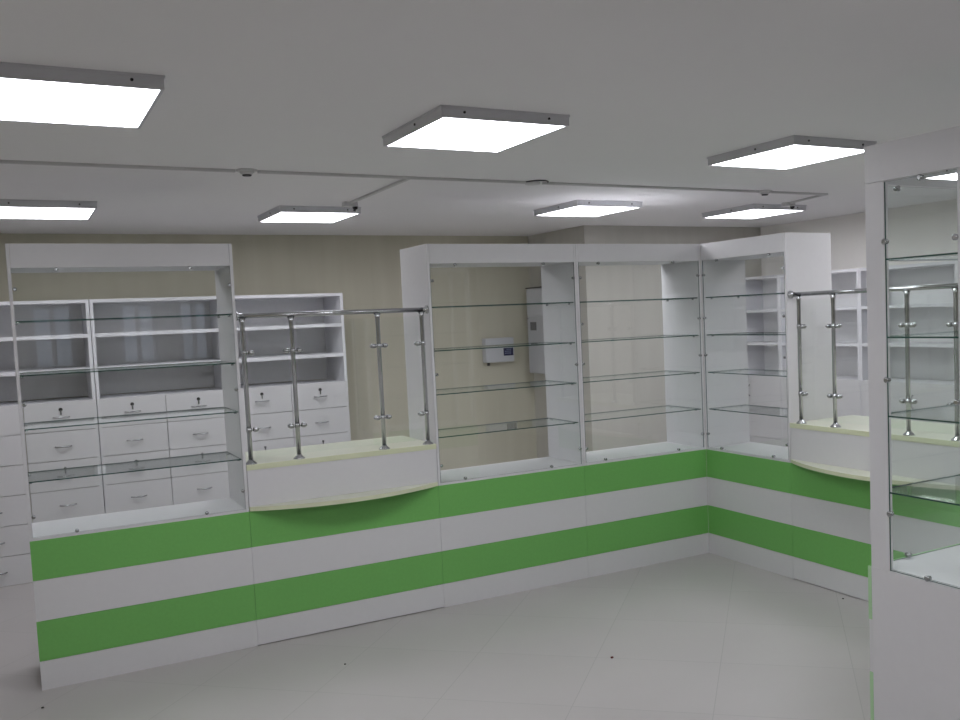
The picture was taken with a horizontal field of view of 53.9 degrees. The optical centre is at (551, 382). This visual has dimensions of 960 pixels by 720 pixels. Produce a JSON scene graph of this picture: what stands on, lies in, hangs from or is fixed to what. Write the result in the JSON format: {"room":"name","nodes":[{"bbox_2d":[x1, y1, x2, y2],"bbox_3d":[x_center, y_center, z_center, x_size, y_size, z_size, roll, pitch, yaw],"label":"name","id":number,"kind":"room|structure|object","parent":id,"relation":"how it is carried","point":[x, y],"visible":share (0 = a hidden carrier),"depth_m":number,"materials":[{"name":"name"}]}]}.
{"room":"pharmacy","nodes":[
{"label":"pharmacy","id":0,"kind":"room"},
{"bbox_2d":[0,233,536,522],"bbox_3d":[-3.115,0.052,7.820,6.690,2.530,0.200,-5,5,-30],"label":"wall","id":1,"kind":"structure","parent":0,"point":[366,269],"depth_m":8.60,"materials":[{"name":"beige paint"}]},
{"bbox_2d":[482,337,513,365],"bbox_3d":[-0.520,-0.300,9.130,0.310,0.265,0.092,-5,5,-30],"label":"panel","id":2,"kind":"object","parent":1,"relation":"attached to","point":[505,354],"visible":1,"depth_m":9.08,"materials":[{"name":"grey plastic"}]},
{"bbox_2d":[0,489,870,719],"bbox_3d":[0.856,1.529,3.364,8.950,0.100,12.000,-5,5,-30],"label":"floor","id":3,"kind":"structure","parent":0,"point":[708,636],"depth_m":4.75,"materials":[{"name":"tile"}]},
{"bbox_2d":[0,299,104,586],"bbox_3d":[-3.837,0.419,6.849,0.935,2.000,0.536,-5,5,-30],"label":"tall cabinet","id":4,"kind":"object","parent":3,"relation":"on","point":[46,346],"visible":0.68,"depth_m":6.80,"materials":[{"name":"white laminate"}]},
{"bbox_2d":[0,334,87,340],"bbox_3d":[-3.875,-0.317,6.807,0.891,0.028,0.484,-5,5,-30],"label":"shelf","id":5,"kind":"object","parent":4,"relation":"attached to","point":[3,337],"depth_m":6.79,"materials":[{"name":"white laminate"}]},
{"bbox_2d":[0,366,89,376],"bbox_3d":[-3.864,-0.072,6.825,0.891,0.028,0.484,-5,5,-30],"label":"shelf","id":6,"kind":"object","parent":4,"relation":"attached to","point":[5,371],"depth_m":6.91,"materials":[{"name":"white laminate"}]},
{"bbox_2d":[0,396,91,405],"bbox_3d":[-3.859,0.159,6.849,0.891,0.020,0.466,-5,5,-30],"label":"countertop","id":7,"kind":"structure","parent":4,"relation":"on","point":[85,397],"depth_m":6.93,"materials":[{"name":"white laminate"}]},
{"bbox_2d":[5,244,257,690],"bbox_3d":[-2.224,0.384,5.019,1.048,2.199,0.449,-5,5,-30],"label":"display case","id":8,"kind":"object","parent":3,"relation":"on","point":[123,592],"visible":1,"depth_m":4.88,"materials":[{"name":"white laminate"}]},
{"bbox_2d":[15,314,231,322],"bbox_3d":[-2.255,-0.338,4.966,1.011,0.006,0.388,-5,5,-30],"label":"glass shelf","id":9,"kind":"object","parent":8,"relation":"attached to","point":[221,317],"depth_m":4.89,"materials":[{"name":"teal"}]},
{"bbox_2d":[20,361,234,376],"bbox_3d":[-2.244,-0.076,4.986,1.011,0.006,0.388,-5,5,-30],"label":"glass shelf","id":10,"kind":"object","parent":8,"relation":"attached to","point":[231,364],"depth_m":5.00,"materials":[{"name":"teal"}]},
{"bbox_2d":[24,407,237,430],"bbox_3d":[-2.233,0.187,5.005,1.011,0.006,0.388,-5,5,-30],"label":"glass shelf","id":11,"kind":"object","parent":8,"relation":"attached to","point":[231,410],"depth_m":5.02,"materials":[{"name":"teal"}]},
{"bbox_2d":[28,451,240,482],"bbox_3d":[-2.222,0.447,5.024,1.011,0.006,0.388,-5,5,-30],"label":"glass shelf","id":12,"kind":"object","parent":8,"relation":"attached to","point":[234,455],"depth_m":5.06,"materials":[{"name":"teal"}]},
{"bbox_2d":[88,296,229,513],"bbox_3d":[-3.023,0.351,7.313,0.935,2.000,0.536,-5,5,-30],"label":"tall cabinet","id":13,"kind":"object","parent":3,"relation":"on","point":[157,341],"visible":0.55,"depth_m":7.23,"materials":[{"name":"white laminate"}]},
{"bbox_2d":[95,328,218,336],"bbox_3d":[-3.060,-0.385,7.272,0.891,0.028,0.484,-5,5,-30],"label":"shelf","id":14,"kind":"object","parent":13,"relation":"attached to","point":[115,332],"depth_m":7.34,"materials":[{"name":"white laminate"}]},
{"bbox_2d":[98,359,220,370],"bbox_3d":[-3.050,-0.140,7.290,0.891,0.028,0.484,-5,5,-30],"label":"shelf","id":15,"kind":"object","parent":13,"relation":"attached to","point":[125,362],"depth_m":7.32,"materials":[{"name":"white laminate"}]},
{"bbox_2d":[100,387,222,398],"bbox_3d":[-3.045,0.091,7.314,0.891,0.020,0.466,-5,5,-30],"label":"countertop","id":16,"kind":"structure","parent":13,"relation":"on","point":[211,388],"depth_m":7.32,"materials":[{"name":"white laminate"}]},
{"bbox_2d":[235,293,350,451],"bbox_3d":[-2.204,0.282,7.780,0.935,2.000,0.536,-5,5,-30],"label":"tall cabinet","id":17,"kind":"object","parent":3,"relation":"on","point":[323,404],"visible":0.41,"depth_m":7.78,"materials":[{"name":"white laminate"}]},
{"bbox_2d":[237,323,341,330],"bbox_3d":[-2.242,-0.454,7.739,0.891,0.028,0.484,-5,5,-30],"label":"shelf","id":18,"kind":"object","parent":17,"relation":"attached to","point":[248,326],"depth_m":7.85,"materials":[{"name":"white laminate"}]},
{"bbox_2d":[241,379,338,388],"bbox_3d":[-2.226,0.022,7.781,0.891,0.020,0.466,-5,5,-30],"label":"countertop","id":19,"kind":"structure","parent":17,"relation":"on","point":[323,380],"depth_m":7.82,"materials":[{"name":"white laminate"}]},
{"bbox_2d":[239,352,342,361],"bbox_3d":[-2.232,-0.208,7.757,0.891,0.028,0.484,-5,5,-30],"label":"shelf","id":20,"kind":"object","parent":17,"relation":"attached to","point":[257,356],"depth_m":7.78,"materials":[{"name":"white laminate"}]},
{"bbox_2d":[226,305,443,644],"bbox_3d":[-1.277,0.484,5.559,1.111,1.833,0.705,-5,5,-30],"label":"counter","id":21,"kind":"object","parent":3,"relation":"on","point":[347,533],"depth_m":5.39,"materials":[{"name":"white laminate"}]},
{"bbox_2d":[226,435,435,470],"bbox_3d":[-1.315,0.412,5.616,1.110,0.030,0.562,-5,5,-30],"label":"countertop","id":22,"kind":"structure","parent":21,"relation":"on","point":[281,457],"depth_m":5.52,"materials":[{"name":"yellow"}]},
{"bbox_2d":[400,244,587,606],"bbox_3d":[-0.358,0.228,6.083,1.034,2.199,0.449,-5,5,-30],"label":"display case","id":23,"kind":"object","parent":3,"relation":"on","point":[506,528],"visible":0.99,"depth_m":5.96,"materials":[{"name":"white laminate"}]},
{"bbox_2d":[432,302,572,308],"bbox_3d":[-0.389,-0.494,6.031,0.997,0.006,0.388,-5,5,-30],"label":"glass shelf","id":24,"kind":"object","parent":23,"relation":"attached to","point":[546,305],"depth_m":6.09,"materials":[{"name":"teal"}]},
{"bbox_2d":[434,342,574,351],"bbox_3d":[-0.378,-0.232,6.050,0.997,0.006,0.388,-5,5,-30],"label":"glass shelf","id":25,"kind":"object","parent":23,"relation":"attached to","point":[546,344],"depth_m":6.17,"materials":[{"name":"teal"}]},
{"bbox_2d":[436,380,575,394],"bbox_3d":[-0.367,0.032,6.069,0.997,0.006,0.388,-5,5,-30],"label":"glass shelf","id":26,"kind":"object","parent":23,"relation":"attached to","point":[564,383],"depth_m":6.21,"materials":[{"name":"teal"}]},
{"bbox_2d":[438,418,577,437],"bbox_3d":[-0.356,0.291,6.088,0.997,0.006,0.388,-5,5,-30],"label":"glass shelf","id":27,"kind":"object","parent":23,"relation":"attached to","point":[558,421],"depth_m":6.23,"materials":[{"name":"teal"}]},
{"bbox_2d":[575,244,708,577],"bbox_3d":[0.532,0.154,6.592,1.020,2.199,0.449,-5,5,-30],"label":"display case","id":28,"kind":"object","parent":3,"relation":"on","point":[646,504],"visible":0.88,"depth_m":6.54,"materials":[{"name":"white laminate"}]},
{"bbox_2d":[580,297,696,302],"bbox_3d":[0.502,-0.568,6.540,0.983,0.006,0.388,-5,5,-30],"label":"glass shelf","id":29,"kind":"object","parent":28,"relation":"attached to","point":[664,299],"depth_m":6.65,"materials":[{"name":"teal"}]},
{"bbox_2d":[582,335,698,342],"bbox_3d":[0.513,-0.306,6.559,0.983,0.006,0.388,-5,5,-30],"label":"glass shelf","id":30,"kind":"object","parent":28,"relation":"attached to","point":[666,337],"depth_m":6.72,"materials":[{"name":"teal"}]},
{"bbox_2d":[583,370,699,382],"bbox_3d":[0.524,-0.043,6.578,0.983,0.006,0.388,-5,5,-30],"label":"glass shelf","id":31,"kind":"object","parent":28,"relation":"attached to","point":[689,373],"depth_m":6.74,"materials":[{"name":"teal"}]},
{"bbox_2d":[584,405,700,421],"bbox_3d":[0.535,0.216,6.596,0.983,0.006,0.388,-5,5,-30],"label":"glass shelf","id":32,"kind":"object","parent":28,"relation":"attached to","point":[677,408],"depth_m":6.76,"materials":[{"name":"teal"}]},
{"bbox_2d":[745,275,782,445],"bbox_3d":[2.132,-0.015,9.150,0.376,2.030,0.595,-5,5,-30],"label":"tall cabinet","id":33,"kind":"object","parent":3,"relation":"on","point":[762,312],"visible":0.27,"depth_m":9.24,"materials":[{"name":"white laminate"}]},
{"bbox_2d":[748,372,778,374],"bbox_3d":[2.148,-0.075,9.157,0.308,0.018,0.551,-5,5,-30],"label":"countertop","id":34,"kind":"structure","parent":33,"relation":"on","point":[760,373],"depth_m":9.25,"materials":[{"name":"white laminate"}]},
{"bbox_2d":[700,233,832,578],"bbox_3d":[1.457,0.130,6.390,0.404,2.199,0.836,-5,5,-30],"label":"display case","id":35,"kind":"object","parent":3,"relation":"on","point":[749,483],"visible":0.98,"depth_m":6.32,"materials":[{"name":"white laminate"}]},
{"bbox_2d":[706,293,784,297],"bbox_3d":[1.427,-0.592,6.338,0.343,0.006,0.799,-5,5,-30],"label":"glass shelf","id":36,"kind":"object","parent":35,"relation":"attached to","point":[708,295],"depth_m":6.62,"materials":[{"name":"teal"}]},
{"bbox_2d":[708,332,785,334],"bbox_3d":[1.438,-0.330,6.357,0.343,0.006,0.799,-5,5,-30],"label":"glass shelf","id":37,"kind":"object","parent":35,"relation":"attached to","point":[709,333],"depth_m":6.63,"materials":[{"name":"teal"}]},
{"bbox_2d":[708,369,786,376],"bbox_3d":[1.450,-0.067,6.376,0.343,0.006,0.799,-5,5,-30],"label":"glass shelf","id":38,"kind":"object","parent":35,"relation":"attached to","point":[711,372],"depth_m":6.69,"materials":[{"name":"teal"}]},
{"bbox_2d":[709,405,787,417],"bbox_3d":[1.460,0.192,6.395,0.343,0.006,0.799,-5,5,-30],"label":"glass shelf","id":39,"kind":"object","parent":35,"relation":"attached to","point":[712,408],"depth_m":6.71,"materials":[{"name":"teal"}]},
{"bbox_2d":[778,268,860,446],"bbox_3d":[2.518,0.018,8.478,0.376,2.030,0.952,-5,5,-30],"label":"tall cabinet","id":40,"kind":"object","parent":3,"relation":"on","point":[846,305],"visible":0.08,"depth_m":8.48,"materials":[{"name":"white laminate"}]},
{"bbox_2d":[837,375,857,379],"bbox_3d":[2.535,-0.042,8.485,0.308,0.018,0.908,-5,5,-30],"label":"countertop","id":41,"kind":"structure","parent":40,"relation":"on","point":[838,376],"depth_m":8.33,"materials":[{"name":"white laminate"}]},
{"bbox_2d":[787,283,959,600],"bbox_3d":[1.996,0.350,5.507,0.705,1.833,1.247,-5,5,-30],"label":"counter","id":42,"kind":"object","parent":3,"relation":"on","point":[830,457],"depth_m":5.52,"materials":[{"name":"white laminate"}]},
{"bbox_2d":[790,415,959,446],"bbox_3d":[2.055,0.277,5.537,0.562,0.030,1.246,-5,5,-30],"label":"countertop","id":43,"kind":"structure","parent":42,"relation":"on","point":[925,432],"depth_m":5.51,"materials":[{"name":"yellow laminate"}]},
{"bbox_2d":[858,260,956,423],"bbox_3d":[2.993,0.058,7.652,0.376,2.030,0.952,-5,5,-30],"label":"tall cabinet","id":44,"kind":"object","parent":3,"relation":"on","point":[930,358],"visible":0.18,"depth_m":7.71,"materials":[{"name":"white laminate"}]},
{"bbox_2d":[891,378,953,384],"bbox_3d":[3.010,-0.002,7.658,0.308,0.018,0.908,-5,5,-30],"label":"countertop","id":45,"kind":"structure","parent":44,"relation":"on","point":[927,381],"depth_m":7.63,"materials":[{"name":"white laminate"}]},
{"bbox_2d":[864,126,959,719],"bbox_3d":[1.722,0.268,3.564,1.009,2.312,0.466,-5,5,-30],"label":"display case","id":46,"kind":"object","parent":3,"relation":"on","point":[914,600],"visible":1,"depth_m":3.42,"materials":[{"name":"white laminate"}]},
{"bbox_2d":[886,252,957,260],"bbox_3d":[1.683,-0.473,3.522,0.968,0.006,0.361,-5,5,-30],"label":"glass shelf","id":47,"kind":"object","parent":46,"relation":"attached to","point":[901,258],"depth_m":3.38,"materials":[{"name":"teal"}]},
{"bbox_2d":[888,331,958,337],"bbox_3d":[1.694,-0.193,3.543,0.968,0.006,0.361,-5,5,-30],"label":"glass shelf","id":48,"kind":"object","parent":46,"relation":"attached to","point":[889,336],"depth_m":3.52,"materials":[{"name":"teal"}]},
{"bbox_2d":[889,404,959,423],"bbox_3d":[1.706,0.094,3.563,0.968,0.006,0.361,-5,5,-30],"label":"glass shelf","id":49,"kind":"object","parent":46,"relation":"attached to","point":[890,412],"depth_m":3.42,"materials":[{"name":"teal"}]},
{"bbox_2d":[890,474,959,505],"bbox_3d":[1.718,0.375,3.584,0.968,0.006,0.361,-5,5,-30],"label":"glass shelf","id":50,"kind":"object","parent":46,"relation":"attached to","point":[891,487],"depth_m":3.45,"materials":[{"name":"teal"}]},
{"bbox_2d":[0,0,959,235],"bbox_3d":[0.745,-1.117,3.171,8.950,0.150,12.000,-5,5,-30],"label":"ceiling","id":51,"kind":"structure","parent":0,"point":[650,90],"depth_m":3.45,"materials":[{"name":"paint"}]},
{"bbox_2d":[0,199,96,219],"bbox_3d":[-3.079,-1.043,5.686,0.550,0.042,0.630,-5,5,-30],"label":"ceiling light","id":52,"kind":"object","parent":51,"relation":"attached to","point":[9,208],"visible":1,"depth_m":5.54,"materials":[{"name":"white paint"}]},
{"bbox_2d":[0,207,93,218],"bbox_3d":[-3.079,-1.029,5.688,0.520,0.010,0.600,-5,5,-30],"label":"diffuser","id":53,"kind":"object","parent":52,"relation":"attached to","point":[5,212],"depth_m":5.68,"materials":[{"name":"white plastic"}]},
{"bbox_2d":[0,62,164,128],"bbox_3d":[-1.577,-0.911,3.012,0.550,0.042,0.630,-5,5,-30],"label":"ceiling light","id":54,"kind":"object","parent":51,"relation":"attached to","point":[33,93],"visible":1,"depth_m":2.92,"materials":[{"name":"white paint"}]},
{"bbox_2d":[0,160,235,172],"bbox_3d":[-2.852,-0.935,3.882,2.995,0.014,0.022,-5,5,-30],"label":"cable trunking","id":55,"kind":"object","parent":51,"relation":"attached to","point":[1,161],"visible":1,"depth_m":4.36,"materials":[{"name":"grey plastic"}]},
{"bbox_2d":[236,168,256,176],"bbox_3d":[-1.514,-1.040,4.664,0.104,0.031,0.104,-5,5,-30],"label":"smoke detector","id":56,"kind":"object","parent":51,"relation":"attached to","point":[246,172],"visible":1,"depth_m":4.64,"materials":[{"name":"white plastic"}]},
{"bbox_2d":[257,205,360,222],"bbox_3d":[-1.686,-1.161,6.505,0.550,0.042,0.630,-5,5,-30],"label":"ceiling light","id":57,"kind":"object","parent":51,"relation":"attached to","point":[281,213],"visible":1,"depth_m":6.36,"materials":[{"name":"white paint"}]},
{"bbox_2d":[261,212,357,222],"bbox_3d":[-1.685,-1.147,6.506,0.520,0.010,0.600,-5,5,-30],"label":"diffuser","id":58,"kind":"object","parent":57,"relation":"attached to","point":[294,217],"depth_m":6.48,"materials":[{"name":"white plastic"}]},
{"bbox_2d":[342,202,357,210],"bbox_3d":[-1.307,-1.139,6.089,0.092,0.062,0.060,-5,5,-30],"label":"junction box","id":59,"kind":"object","parent":51,"relation":"attached to","point":[354,206],"visible":0.94,"depth_m":6.07,"materials":[{"name":"white plastic"}]},
{"bbox_2d":[350,179,410,203],"bbox_3d":[-1.035,-1.135,5.583,0.024,0.014,1.077,-5,5,-28],"label":"cable trunking","id":60,"kind":"object","parent":51,"relation":"attached to","point":[398,182],"visible":1,"depth_m":5.54,"materials":[{"name":"grey plastic"}]},
{"bbox_2d":[257,170,528,183],"bbox_3d":[-0.805,-1.109,5.085,1.545,0.014,0.025,-5,5,-30],"label":"cable trunking","id":61,"kind":"object","parent":51,"relation":"attached to","point":[258,171],"visible":1,"depth_m":5.03,"materials":[{"name":"grey plastic"}]},
{"bbox_2d":[382,105,569,152],"bbox_3d":[-0.322,-1.024,3.832,0.550,0.042,0.630,-5,5,-30],"label":"ceiling light","id":62,"kind":"object","parent":51,"relation":"attached to","point":[443,127],"visible":1,"depth_m":3.71,"materials":[{"name":"white paint"}]},
{"bbox_2d":[388,118,563,151],"bbox_3d":[-0.322,-1.010,3.833,0.520,0.010,0.600,-5,5,-30],"label":"diffuser","id":63,"kind":"object","parent":62,"relation":"attached to","point":[458,134],"depth_m":3.78,"materials":[{"name":"white plastic"}]},
{"bbox_2d":[525,180,548,184],"bbox_3d":[-0.095,-1.170,5.488,0.161,0.014,0.135,0,5,33],"label":"junction box","id":64,"kind":"object","parent":51,"relation":"attached to","point":[531,182],"visible":0.97,"depth_m":5.49,"materials":[{"name":"white plastic"}]},
{"bbox_2d":[533,200,642,216],"bbox_3d":[0.258,-1.269,6.866,0.550,0.042,0.630,-5,5,-30],"label":"ceiling light","id":65,"kind":"object","parent":51,"relation":"attached to","point":[576,208],"visible":1,"depth_m":6.72,"materials":[{"name":"white paint"}]},
{"bbox_2d":[537,206,638,216],"bbox_3d":[0.258,-1.255,6.867,0.520,0.010,0.600,-5,5,-30],"label":"diffuser","id":66,"kind":"object","parent":65,"relation":"attached to","point":[571,211],"depth_m":6.84,"materials":[{"name":"white plastic"}]},
{"bbox_2d":[542,182,758,192],"bbox_3d":[0.674,-1.234,5.954,1.695,0.014,0.025,-5,5,-30],"label":"cable trunking","id":67,"kind":"object","parent":51,"relation":"attached to","point":[543,183],"visible":1,"depth_m":5.91,"materials":[{"name":"grey plastic"}]},
{"bbox_2d":[701,204,806,218],"bbox_3d":[1.625,-1.379,7.589,0.550,0.042,0.630,-5,5,-30],"label":"ceiling light","id":68,"kind":"object","parent":51,"relation":"attached to","point":[751,211],"visible":1,"depth_m":7.45,"materials":[{"name":"white paint"}]},
{"bbox_2d":[707,209,798,218],"bbox_3d":[1.626,-1.365,7.590,0.520,0.010,0.600,-5,5,-30],"label":"diffuser","id":69,"kind":"object","parent":68,"relation":"attached to","point":[723,213],"depth_m":7.55,"materials":[{"name":"white plastic"}]},
{"bbox_2d":[759,190,771,195],"bbox_3d":[1.452,-1.291,6.409,0.104,0.031,0.104,-5,5,-30],"label":"smoke detector","id":70,"kind":"object","parent":51,"relation":"attached to","point":[762,192],"visible":0.99,"depth_m":6.38,"materials":[{"name":"white plastic"}]},
{"bbox_2d":[782,202,794,209],"bbox_3d":[1.814,-1.351,7.203,0.092,0.062,0.060,-5,5,-30],"label":"junction box","id":71,"kind":"object","parent":51,"relation":"attached to","point":[784,204],"visible":0.9,"depth_m":7.18,"materials":[{"name":"white plastic"}]},
{"bbox_2d":[707,135,876,169],"bbox_3d":[1.200,-1.154,4.746,0.550,0.042,0.630,-5,5,-30],"label":"ceiling light","id":72,"kind":"object","parent":51,"relation":"attached to","point":[793,151],"visible":0.95,"depth_m":4.63,"materials":[{"name":"white paint"}]},
{"bbox_2d":[715,145,863,168],"bbox_3d":[1.200,-1.140,4.747,0.520,0.010,0.600,-5,5,-30],"label":"diffuser","id":73,"kind":"object","parent":72,"relation":"attached to","point":[760,156],"depth_m":4.70,"materials":[{"name":"white plastic"}]},
{"bbox_2d":[770,191,827,195],"bbox_3d":[1.732,-1.324,6.575,0.545,0.014,0.023,-5,5,-30],"label":"cable trunking","id":74,"kind":"object","parent":51,"relation":"attached to","point":[773,192],"visible":0.91,"depth_m":6.56,"materials":[{"name":"grey plastic"}]},
{"bbox_2d":[790,195,824,203],"bbox_3d":[1.885,-1.357,6.939,0.022,0.014,0.471,-4,4,-16],"label":"cable trunking","id":75,"kind":"object","parent":51,"relation":"attached to","point":[815,196],"visible":1,"depth_m":6.93,"materials":[{"name":"grey plastic"}]},
{"bbox_2d":[907,168,956,179],"bbox_3d":[2.579,-1.290,5.809,0.550,0.042,0.630,-5,5,-30],"label":"ceiling light","id":76,"kind":"object","parent":51,"relation":"attached to","point":[947,175],"visible":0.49,"depth_m":5.72,"materials":[{"name":"white paint"}]},
{"bbox_2d":[926,173,956,179],"bbox_3d":[2.579,-1.276,5.811,0.520,0.010,0.600,-5,5,-30],"label":"diffuser","id":77,"kind":"object","parent":76,"relation":"attached to","point":[947,176],"depth_m":5.74,"materials":[{"name":"white plastic"}]},
{"bbox_2d":[528,225,761,465],"bbox_3d":[1.014,-0.249,9.573,2.280,2.530,1.250,-5,5,-30],"label":"wall","id":78,"kind":"structure","parent":0,"point":[601,320],"depth_m":8.68,"materials":[{"name":"paint"}]},
{"bbox_2d":[525,286,544,373],"bbox_3d":[-0.067,-0.499,8.968,0.161,0.826,0.426,-5,5,-30],"label":"electrical panel","id":79,"kind":"object","parent":78,"relation":"attached to","point":[533,294],"visible":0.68,"depth_m":8.97,"materials":[{"name":"grey paint"}]},
{"bbox_2d":[760,199,957,380],"bbox_3d":[4.902,-0.072,4.889,0.200,2.530,10.750,-5,5,-30],"label":"wall","id":80,"kind":"structure","parent":0,"point":[926,228],"depth_m":7.99,"materials":[{"name":"paint"}]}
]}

